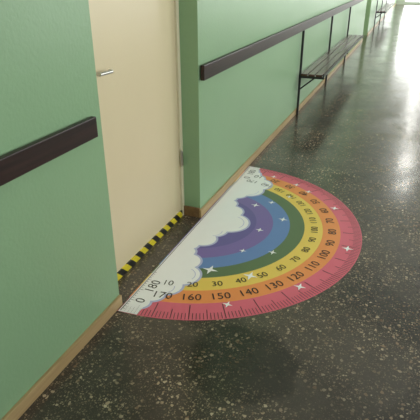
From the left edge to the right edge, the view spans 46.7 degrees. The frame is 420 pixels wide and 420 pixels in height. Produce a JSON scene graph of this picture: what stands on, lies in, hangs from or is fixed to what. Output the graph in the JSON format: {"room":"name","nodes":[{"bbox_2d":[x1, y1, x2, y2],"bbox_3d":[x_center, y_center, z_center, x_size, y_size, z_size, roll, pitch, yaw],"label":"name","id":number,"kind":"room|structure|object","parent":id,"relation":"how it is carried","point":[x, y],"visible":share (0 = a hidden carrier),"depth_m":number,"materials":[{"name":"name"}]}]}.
{"room":"school corridor","nodes":[
{"label":"school corridor","id":0,"kind":"room"},
{"bbox_2d":[0,0,395,419],"bbox_3d":[3.241,-5.196,10.649,0.400,3.000,29.600,10,28,20],"label":"wall","id":1,"kind":"structure","parent":0,"point":[58,270],"depth_m":2.11,"materials":[{"name":"green paint"}]},
{"bbox_2d":[0,116,97,185],"bbox_3d":[-1.260,0.488,0.381,0.034,0.089,4.085,10,28,20],"label":"wall rail","id":2,"kind":"object","parent":1,"relation":"attached to","point":[16,163],"visible":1,"depth_m":1.79,"materials":[{"name":"brown wood"}]},
{"bbox_2d":[88,0,180,271],"bbox_3d":[-0.423,-0.685,2.630,0.045,2.063,1.019,10,28,20],"label":"door","id":3,"kind":"structure","parent":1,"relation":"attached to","point":[135,39],"depth_m":2.73,"materials":[{"name":"beige paint"}]},
{"bbox_2d":[96,69,112,76],"bbox_3d":[-0.504,-0.644,2.275,0.058,0.070,0.135,10,28,20],"label":"door handle","id":4,"kind":"object","parent":3,"relation":"attached to","point":[109,71],"depth_m":2.25,"materials":[{"name":"metal"}]},
{"bbox_2d":[174,0,184,214],"bbox_3d":[-0.419,-0.700,2.622,0.064,2.120,1.089,10,28,20],"label":"frame","id":5,"kind":"object","parent":1,"relation":"attached to","point":[176,2],"visible":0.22,"depth_m":3.12,"materials":[{"name":"paint"}]},
{"bbox_2d":[180,150,182,166],"bbox_3d":[-0.195,-0.936,3.017,0.020,1.426,0.020,10,28,20],"label":"hinges","id":6,"kind":"object","parent":1,"relation":"attached to","point":[181,151],"visible":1,"depth_m":3.30,"materials":[{"name":"metal"}]},
{"bbox_2d":[184,205,199,217],"bbox_3d":[-0.130,0.010,3.492,0.123,0.072,0.016,10,28,20],"label":"baseboard","id":7,"kind":"structure","parent":1,"relation":"attached to","point":[188,210],"depth_m":3.48,"materials":[{"name":"brown wood"}]},
{"bbox_2d":[1,3,395,419],"bbox_3d":[3.439,-3.847,11.233,0.016,0.062,29.600,10,28,20],"label":"baseboard","id":8,"kind":"structure","parent":1,"relation":"attached to","point":[37,389],"depth_m":2.37,"materials":[{"name":"brown wood"}]},
{"bbox_2d":[201,0,363,80],"bbox_3d":[1.799,-2.905,7.150,0.034,0.095,9.883,10,28,20],"label":"wall rail","id":9,"kind":"object","parent":1,"relation":"attached to","point":[214,67],"visible":1,"depth_m":4.06,"materials":[{"name":"brown wood"}]},
{"bbox_2d":[18,4,419,419],"bbox_3d":[4.567,-3.552,10.870,3.650,0.150,30.000,10,28,20],"label":"floor","id":10,"kind":"structure","parent":0,"point":[350,350],"depth_m":2.41,"materials":[{"name":"stone"}]},
{"bbox_2d":[117,210,182,279],"bbox_3d":[-0.395,0.233,3.076,0.014,0.045,1.021,10,28,20],"label":"threshold","id":11,"kind":"object","parent":10,"relation":"on","point":[133,260],"visible":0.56,"depth_m":3.07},
{"bbox_2d":[117,166,361,319],"bbox_3d":[0.444,0.156,3.272,1.110,0.002,2.220,10,28,20],"label":"decal","id":12,"kind":"object","parent":10,"relation":"on","point":[274,240],"visible":1,"depth_m":3.01},
{"bbox_2d":[296,7,362,113],"bbox_3d":[1.930,-2.400,7.321,0.296,0.965,4.020,10,28,20],"label":"bench","id":13,"kind":"object","parent":10,"relation":"on","point":[327,62],"visible":1,"depth_m":6.43,"materials":[{"name":"brown wood"}]},
{"bbox_2d":[373,0,394,28],"bbox_3d":[5.605,-6.461,15.459,0.296,0.965,4.000,10,28,20],"label":"bench","id":14,"kind":"object","parent":10,"relation":"on","point":[387,6],"visible":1,"depth_m":14.72,"materials":[{"name":"brown wood"}]},
{"bbox_2d":[396,0,403,4],"bbox_3d":[10.190,-11.122,22.514,3.350,3.000,0.200,10,28,20],"label":"wall","id":15,"kind":"structure","parent":0,"point":[399,2],"depth_m":23.42,"materials":[{"name":"green paint"}]},
{"bbox_2d":[403,0,419,4],"bbox_3d":[10.232,-10.929,22.574,1.950,2.600,0.070,10,28,20],"label":"window","id":16,"kind":"structure","parent":15,"relation":"in","point":[404,3],"depth_m":23.30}
]}

